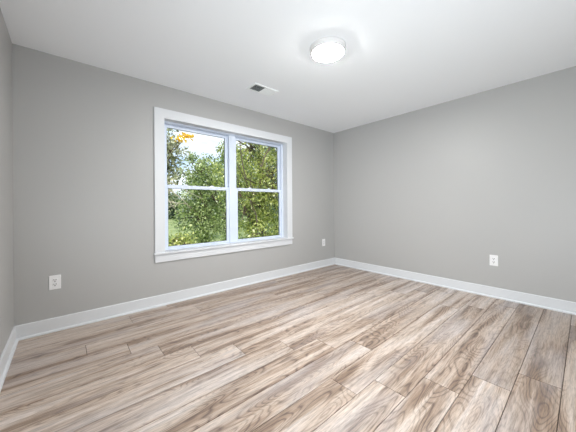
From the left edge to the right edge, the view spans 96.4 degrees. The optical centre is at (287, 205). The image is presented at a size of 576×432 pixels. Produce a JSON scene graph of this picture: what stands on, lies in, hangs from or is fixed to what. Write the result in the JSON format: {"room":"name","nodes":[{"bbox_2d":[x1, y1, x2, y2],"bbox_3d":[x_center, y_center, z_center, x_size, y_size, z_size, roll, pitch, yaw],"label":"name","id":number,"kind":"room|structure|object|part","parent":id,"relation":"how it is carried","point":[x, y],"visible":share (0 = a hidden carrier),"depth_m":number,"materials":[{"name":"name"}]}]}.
{"room":"empty bedroom","nodes":[
{"label":"empty bedroom","id":0,"kind":"room"},
{"bbox_2d":[0,8,13,356],"bbox_3d":[-1.090,0.028,0.639,0.160,2.740,4.070,0,0,-41],"label":"wall","id":1,"kind":"structure","parent":0,"point":[6,109],"depth_m":1.86,"materials":[{"name":"grey paint"}]},
{"bbox_2d":[0,327,18,391],"bbox_3d":[-1.007,1.037,0.695,0.029,0.119,3.738,0,0,-41],"label":"baseboard","id":2,"kind":"structure","parent":1,"relation":"attached to","point":[8,352],"depth_m":1.79,"materials":[{"name":"white paint"}]},
{"bbox_2d":[12,44,334,325],"bbox_3d":[-0.748,0.028,3.516,4.118,2.740,0.160,0,0,-41],"label":"wall","id":3,"kind":"structure","parent":0,"point":[84,212],"depth_m":2.51,"materials":[{"name":"grey paint"}]},
{"bbox_2d":[49,275,60,289],"bbox_3d":[-2.057,0.677,2.271,0.079,0.125,0.009,0,0,-41],"label":"wall outlet","id":4,"kind":"object","parent":3,"relation":"attached to","point":[55,280],"visible":1,"depth_m":2.27,"materials":[{"name":"white plastic"}]},
{"bbox_2d":[14,258,334,340],"bbox_3d":[-0.678,1.037,3.444,4.118,0.119,0.029,0,0,-41],"label":"baseboard","id":5,"kind":"structure","parent":3,"relation":"attached to","point":[42,327],"depth_m":2.73,"materials":[{"name":"white paint"}]},
{"bbox_2d":[154,107,293,262],"bbox_3d":[-0.746,-0.232,3.505,2.018,1.695,0.213,0,0,-41],"label":"window","id":6,"kind":"structure","parent":3,"relation":"in","point":[164,119],"depth_m":3.42,"materials":[{"name":"white paint"}]},
{"bbox_3d":[-1.146,-0.579,3.265,0.819,0.751,0.026,0,0,-41],"label":"sash","id":7,"kind":"part","parent":6,"relation":"part of","materials":[{"name":"white plastic"}]},
{"bbox_3d":[-1.117,0.131,3.238,0.819,0.754,0.026,0,0,-41],"label":"sash","id":8,"kind":"part","parent":6,"relation":"part of","materials":[{"name":"white plastic"}]},
{"bbox_3d":[-0.454,-0.584,3.863,0.819,0.751,0.026,0,0,-41],"label":"sash","id":9,"kind":"part","parent":6,"relation":"part of","materials":[{"name":"white plastic"}]},
{"bbox_3d":[-0.425,0.127,3.835,0.819,0.754,0.026,0,0,-41],"label":"sash","id":10,"kind":"part","parent":6,"relation":"part of","materials":[{"name":"white plastic"}]},
{"bbox_2d":[0,264,575,431],"bbox_3d":[0.539,1.237,2.035,4.118,0.300,3.750,0,0,-41],"label":"floor","id":11,"kind":"structure","parent":0,"point":[332,348],"depth_m":1.76,"materials":[{"name":"brown wood"}]},
{"bbox_2d":[0,0,575,132],"bbox_3d":[0.518,-1.463,2.037,5.038,0.220,4.670,0,0,-41],"label":"ceiling","id":12,"kind":"structure","parent":0,"point":[400,57],"depth_m":2.16,"materials":[{"name":"white paint"}]},
{"bbox_2d":[246,83,277,96],"bbox_3d":[-0.295,-1.339,2.986,0.330,0.014,0.180,0,0,-41],"label":"ceiling vent","id":13,"kind":"object","parent":12,"relation":"in","point":[255,87],"visible":1,"depth_m":2.98,"materials":[{"name":"white metal"}]},
{"bbox_2d":[310,36,345,61],"bbox_3d":[0.343,-1.323,2.205,0.306,0.057,0.306,0,0,-41],"label":"ceiling light","id":14,"kind":"object","parent":12,"relation":"attached to","point":[329,48],"visible":1,"depth_m":2.14,"materials":[{"name":"white glass"}]},
{"bbox_2d":[312,44,343,61],"bbox_3d":[0.343,-1.305,2.205,0.266,0.022,0.266,0,0,-41],"label":"diffuser","id":15,"kind":"object","parent":14,"relation":"attached to","point":[320,52],"depth_m":2.17,"materials":[{"name":"white glass"}]},
{"bbox_2d":[334,66,575,301],"bbox_3d":[2.149,0.006,3.434,0.160,2.740,4.070,0,0,-41],"label":"wall","id":16,"kind":"structure","parent":0,"point":[439,190],"depth_m":3.15,"materials":[{"name":"grey paint"}]},
{"bbox_2d":[335,258,575,314],"bbox_3d":[2.089,1.016,3.366,0.029,0.119,3.738,0,0,-41],"label":"baseboard","id":17,"kind":"structure","parent":16,"relation":"attached to","point":[559,305],"depth_m":3.15,"materials":[{"name":"white paint"}]},
{"bbox_2d":[490,255,497,265],"bbox_3d":[2.407,0.641,3.010,0.009,0.125,0.079,0,0,-41],"label":"wall outlet","id":18,"kind":"object","parent":16,"relation":"attached to","point":[493,258],"visible":1,"depth_m":3.00,"materials":[{"name":"white plastic"}]},
{"label":"outside","id":19,"kind":"structure","parent":0,"visible":0},
{"bbox_2d":[168,212,277,244],"bbox_3d":[-35.042,4.261,86.060,220.000,0.300,190.000,0,0,-41],"label":"lawn","id":20,"kind":"structure","parent":19,"point":[170,227],"depth_m":41.22,"materials":[{"name":"green plant"}]},
{"bbox_2d":[168,191,183,218],"bbox_3d":[-37.717,0.257,83.421,11.632,11.145,13.090,0,0,-41],"label":"tree","id":21,"kind":"object","parent":20,"relation":"on","point":[170,216],"visible":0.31,"depth_m":80.60,"materials":[{"name":"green plant"}]},
{"bbox_2d":[168,225,196,245],"bbox_3d":[-3.374,2.319,7.776,1.385,3.518,1.340,0,0,-24],"label":"leafy shrub","id":22,"kind":"object","parent":20,"relation":"on","point":[180,239],"visible":0.24,"depth_m":7.71,"materials":[{"name":"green plant"}]},
{"bbox_2d":[167,128,202,212],"bbox_3d":[-3.659,0.586,7.869,1.899,6.986,1.893,0,0,-41],"label":"broadleaf tree","id":23,"kind":"object","parent":20,"relation":"on","point":[173,143],"visible":0.41,"depth_m":7.94,"materials":[{"name":"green plant"}]},
{"bbox_2d":[169,151,225,243],"bbox_3d":[-4.378,0.596,13.171,2.860,7.011,3.246,0,0,44],"label":"broadleaf tree","id":24,"kind":"object","parent":20,"relation":"on","point":[198,209],"visible":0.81,"depth_m":12.79,"materials":[{"name":"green plant"}]},
{"bbox_2d":[180,178,221,226],"bbox_3d":[-10.329,-0.203,30.531,5.841,8.727,5.902,0,0,3],"label":"broadleaf tree","id":25,"kind":"object","parent":20,"relation":"on","point":[183,191],"visible":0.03,"depth_m":30.10,"materials":[{"name":"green plant"}]},
{"bbox_2d":[209,140,247,240],"bbox_3d":[-4.229,-0.487,18.914,3.546,9.175,3.296,0,0,16],"label":"broadleaf tree","id":26,"kind":"object","parent":20,"relation":"on","point":[223,236],"visible":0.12,"depth_m":18.42,"materials":[{"name":"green plant"}]},
{"bbox_2d":[197,141,277,238],"bbox_3d":[-1.296,-0.393,10.949,4.076,8.924,5.438,0,0,-43],"label":"broadleaf tree","id":27,"kind":"object","parent":20,"relation":"on","point":[262,174],"visible":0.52,"depth_m":10.55,"materials":[{"name":"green plant"}]},
{"bbox_2d":[236,143,277,235],"bbox_3d":[-2.614,-1.825,25.447,6.634,12.238,7.358,0,0,-2],"label":"broadleaf tree","id":28,"kind":"object","parent":20,"relation":"on","point":[246,143],"visible":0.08,"depth_m":24.74,"materials":[{"name":"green plant"}]},
{"bbox_2d":[245,217,278,237],"bbox_3d":[-0.548,2.204,7.430,1.708,3.703,1.466,0,0,12],"label":"leafy shrub","id":29,"kind":"object","parent":20,"relation":"on","point":[258,232],"visible":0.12,"depth_m":7.46,"materials":[{"name":"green plant"}]}
]}

